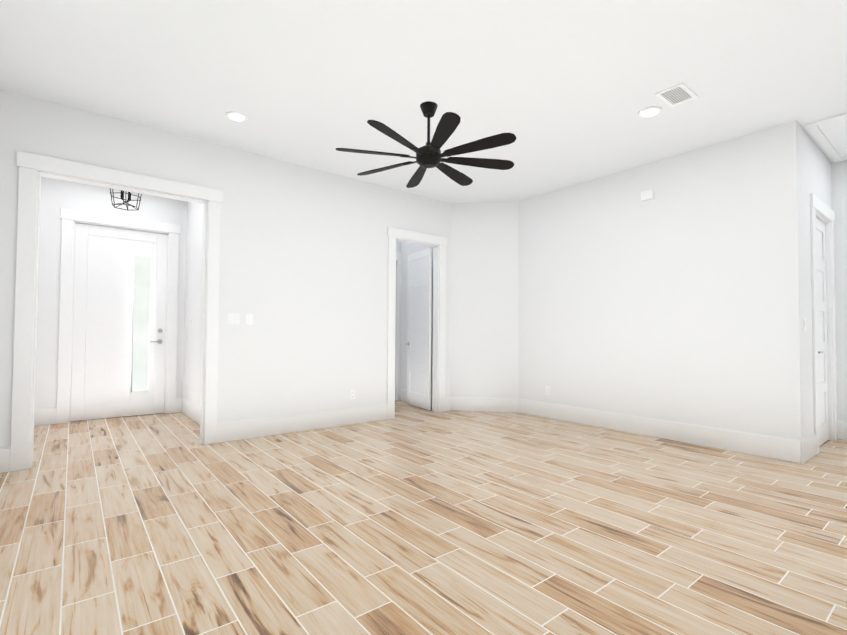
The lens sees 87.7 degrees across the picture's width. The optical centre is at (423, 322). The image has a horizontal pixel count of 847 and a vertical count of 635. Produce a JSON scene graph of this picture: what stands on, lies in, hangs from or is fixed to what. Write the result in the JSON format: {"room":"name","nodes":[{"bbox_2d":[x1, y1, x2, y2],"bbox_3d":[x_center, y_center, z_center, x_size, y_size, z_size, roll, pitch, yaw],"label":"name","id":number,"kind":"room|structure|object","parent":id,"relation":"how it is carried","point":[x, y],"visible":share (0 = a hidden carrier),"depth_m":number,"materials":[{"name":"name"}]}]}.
{"room":"empty living room","nodes":[
{"label":"empty living room","id":0,"kind":"room"},
{"bbox_2d":[34,177,186,408],"bbox_3d":[-4.057,-0.288,5.773,1.895,3.050,0.120,2,-2,-38],"label":"wall","id":1,"kind":"structure","parent":0,"point":[56,195],"depth_m":5.39,"materials":[{"name":"paint"}]},
{"bbox_2d":[56,208,180,423],"bbox_3d":[-3.976,-0.074,5.816,1.305,2.625,0.146,2,-2,-38],"label":"door frame","id":2,"kind":"structure","parent":1,"relation":"attached to","point":[68,217],"depth_m":5.56,"materials":[{"name":"paint"}]},
{"bbox_2d":[70,223,167,420],"bbox_3d":[-3.966,-0.004,5.802,1.015,2.477,0.099,2,-2,-38],"label":"front door","id":3,"kind":"structure","parent":1,"relation":"in","point":[119,324],"depth_m":5.79,"materials":[{"name":"paint"}]},
{"bbox_2d":[183,202,203,406],"bbox_3d":[-2.693,-0.287,5.484,0.120,3.050,2.030,2,-2,-38],"label":"wall","id":4,"kind":"structure","parent":0,"point":[193,304],"depth_m":5.79,"materials":[{"name":"paint"}]},
{"bbox_2d":[0,89,450,446],"bbox_3d":[-1.553,-0.292,5.017,4.875,3.050,0.120,2,-2,-38],"label":"wall","id":5,"kind":"structure","parent":0,"point":[304,265],"depth_m":4.86,"materials":[{"name":"paint"}]},
{"bbox_2d":[10,151,222,471],"bbox_3d":[-2.730,-0.086,4.076,1.560,2.575,0.172,2,-2,-38],"label":"door frame","id":6,"kind":"structure","parent":5,"relation":"attached to","point":[34,169],"depth_m":3.70,"materials":[{"name":"paint"}]},
{"bbox_2d":[227,313,239,324],"bbox_3d":[-1.977,-0.041,4.590,0.120,0.115,0.013,2,-2,-38],"label":"switch plate","id":7,"kind":"object","parent":5,"relation":"attached to","point":[232,318],"visible":1,"depth_m":4.59,"materials":[{"name":"white plastic"}]},
{"bbox_2d":[245,314,252,324],"bbox_3d":[-1.851,-0.037,4.689,0.075,0.115,0.013,2,-2,-38],"label":"switch plate","id":8,"kind":"object","parent":5,"relation":"attached to","point":[249,319],"visible":1,"depth_m":4.69,"materials":[{"name":"white plastic"}]},
{"bbox_2d":[349,390,354,399],"bbox_3d":[-0.880,0.888,5.445,0.075,0.115,0.010,2,-2,-38],"label":"electrical outlet","id":9,"kind":"object","parent":5,"relation":"attached to","point":[351,394],"visible":1,"depth_m":5.44,"materials":[{"name":"white plastic"}]},
{"bbox_2d":[387,227,446,418],"bbox_3d":[-0.112,0.008,6.140,1.030,2.525,0.146,2,-2,-38],"label":"door frame","id":10,"kind":"structure","parent":5,"relation":"attached to","point":[394,235],"depth_m":6.32,"materials":[{"name":"paint"}]},
{"bbox_2d":[396,241,399,252],"bbox_3d":[-0.869,-0.233,7.157,1.380,3.050,0.120,2,-2,-38],"label":"wall","id":11,"kind":"structure","parent":0,"point":[397,243],"depth_m":7.45,"materials":[{"name":"paint"}]},
{"bbox_2d":[395,252,401,400],"bbox_3d":[-0.745,0.052,7.233,0.980,2.485,0.146,2,-2,-38],"label":"door frame","id":12,"kind":"structure","parent":11,"relation":"attached to","point":[398,324],"depth_m":7.42,"materials":[{"name":"paint"}]},
{"bbox_2d":[400,242,432,393],"bbox_3d":[0.008,-0.231,7.042,0.150,3.050,1.110,2,-2,-38],"label":"wall","id":13,"kind":"structure","parent":0,"point":[405,249],"depth_m":7.36,"materials":[{"name":"paint"}]},
{"bbox_2d":[406,248,431,409],"bbox_3d":[-0.073,0.095,6.771,0.148,2.377,0.730,1,-2,-28],"label":"open interior door","id":14,"kind":"structure","parent":13,"relation":"in","point":[419,304],"depth_m":6.72,"materials":[{"name":"paint"}]},
{"bbox_2d":[0,400,846,634],"bbox_3d":[1.483,1.247,2.882,7.395,0.100,11.490,2,-2,-38],"label":"floor","id":15,"kind":"structure","parent":0,"point":[408,519],"depth_m":2.48,"materials":[{"name":"beige tile"}]},
{"bbox_2d":[0,0,846,202],"bbox_3d":[1.502,-1.902,2.962,7.395,0.100,11.490,2,-2,-38],"label":"ceiling","id":16,"kind":"structure","parent":0,"point":[563,91],"depth_m":3.28,"materials":[{"name":"paint"}]},
{"bbox_2d":[110,188,141,209],"bbox_3d":[-3.349,-1.563,4.969,0.371,0.534,0.378,2,-2,-38],"label":"pendant lantern","id":17,"kind":"object","parent":16,"relation":"hanging from","point":[123,199],"visible":0.52,"depth_m":4.95,"materials":[{"name":"black metal"}]},
{"bbox_2d":[226,111,247,121],"bbox_3d":[-1.666,-1.838,3.937,0.184,0.016,0.184,2,-2,-38],"label":"recessed light","id":18,"kind":"object","parent":16,"relation":"in","point":[237,116],"visible":0.98,"depth_m":3.92,"materials":[{"name":"white plastic"}]},
{"bbox_2d":[336,101,515,187],"bbox_3d":[0.044,-1.582,3.738,1.469,0.517,1.469,2,-2,-38],"label":"ceiling fan","id":19,"kind":"object","parent":16,"relation":"hanging from","point":[429,154],"visible":1,"depth_m":3.64,"materials":[{"name":"black metal"}]},
{"bbox_2d":[638,106,661,117],"bbox_3d":[1.957,-1.819,3.814,0.184,0.016,0.184,2,-2,-38],"label":"recessed light","id":20,"kind":"object","parent":16,"relation":"in","point":[650,111],"visible":1,"depth_m":3.79,"materials":[{"name":"white plastic"}]},
{"bbox_2d":[655,82,697,106],"bbox_3d":[2.033,-1.828,3.542,0.300,0.012,0.200,2,-2,-38],"label":"ceiling vent","id":21,"kind":"object","parent":16,"relation":"in","point":[677,94],"visible":0.98,"depth_m":3.54,"materials":[{"name":"white metal"}]},
{"bbox_2d":[804,112,846,161],"bbox_3d":[4.218,-1.770,4.167,1.344,0.072,0.700,2,-2,-38],"label":"attic hatch","id":22,"kind":"object","parent":16,"relation":"attached to","point":[829,134],"visible":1,"depth_m":4.21,"materials":[{"name":"paint"}]},
{"bbox_2d":[450,201,518,397],"bbox_3d":[0.891,-0.240,6.490,1.160,3.050,0.120,0,-1,7],"label":"wall","id":23,"kind":"structure","parent":0,"point":[484,302],"depth_m":6.43,"materials":[{"name":"paint"}]},
{"bbox_2d":[519,120,803,439],"bbox_3d":[2.400,-0.264,5.182,0.120,3.050,3.140,2,-2,-38],"label":"wall","id":24,"kind":"structure","parent":0,"point":[678,298],"depth_m":4.70,"materials":[{"name":"paint"}]},
{"bbox_2d":[0,388,846,472],"bbox_3d":[1.507,1.098,2.904,7.100,0.200,11.255,2,-2,-38],"label":"baseboard","id":25,"kind":"structure","parent":24,"relation":"attached to","point":[791,450],"depth_m":4.95,"materials":[{"name":"paint"}]},
{"bbox_2d":[545,386,549,394],"bbox_3d":[1.677,0.917,5.949,0.010,0.115,0.075,2,-2,-38],"label":"electrical outlet","id":26,"kind":"object","parent":24,"relation":"attached to","point":[547,390],"visible":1,"depth_m":5.95,"materials":[{"name":"white plastic"}]},
{"bbox_2d":[641,189,653,200],"bbox_3d":[2.512,-1.434,4.957,0.033,0.100,0.130,2,-2,-38],"label":"wall box","id":27,"kind":"object","parent":24,"relation":"attached to","point":[647,195],"visible":0.98,"depth_m":4.94,"materials":[{"name":"white plastic"}]},
{"bbox_2d":[799,125,831,437],"bbox_3d":[3.935,-0.273,4.473,1.400,3.050,0.120,2,-2,-38],"label":"wall","id":28,"kind":"structure","parent":0,"point":[815,171],"depth_m":4.15,"materials":[{"name":"paint"}]},
{"bbox_2d":[803,318,805,330],"bbox_3d":[3.465,0.018,4.009,0.075,0.115,0.013,2,-2,-38],"label":"switch plate","id":29,"kind":"object","parent":28,"relation":"attached to","point":[804,324],"visible":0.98,"depth_m":4.00,"materials":[{"name":"white plastic"}]},
{"bbox_2d":[816,217,828,445],"bbox_3d":[4.081,0.081,4.535,0.720,2.337,0.094,2,-2,-38],"label":"door","id":30,"kind":"structure","parent":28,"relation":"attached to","point":[822,335],"depth_m":4.65,"materials":[{"name":"paint"}]},
{"bbox_2d":[810,193,837,453],"bbox_3d":[4.066,0.013,4.555,1.020,2.485,0.146,2,-2,-38],"label":"door frame","id":31,"kind":"structure","parent":28,"relation":"attached to","point":[821,207],"depth_m":4.73,"materials":[{"name":"paint"}]},
{"bbox_2d":[831,160,846,420],"bbox_3d":[6.204,-0.301,2.841,0.120,3.050,5.500,2,-2,-38],"label":"wall","id":32,"kind":"structure","parent":0,"point":[839,186],"depth_m":4.82,"materials":[{"name":"paint"}]}
]}

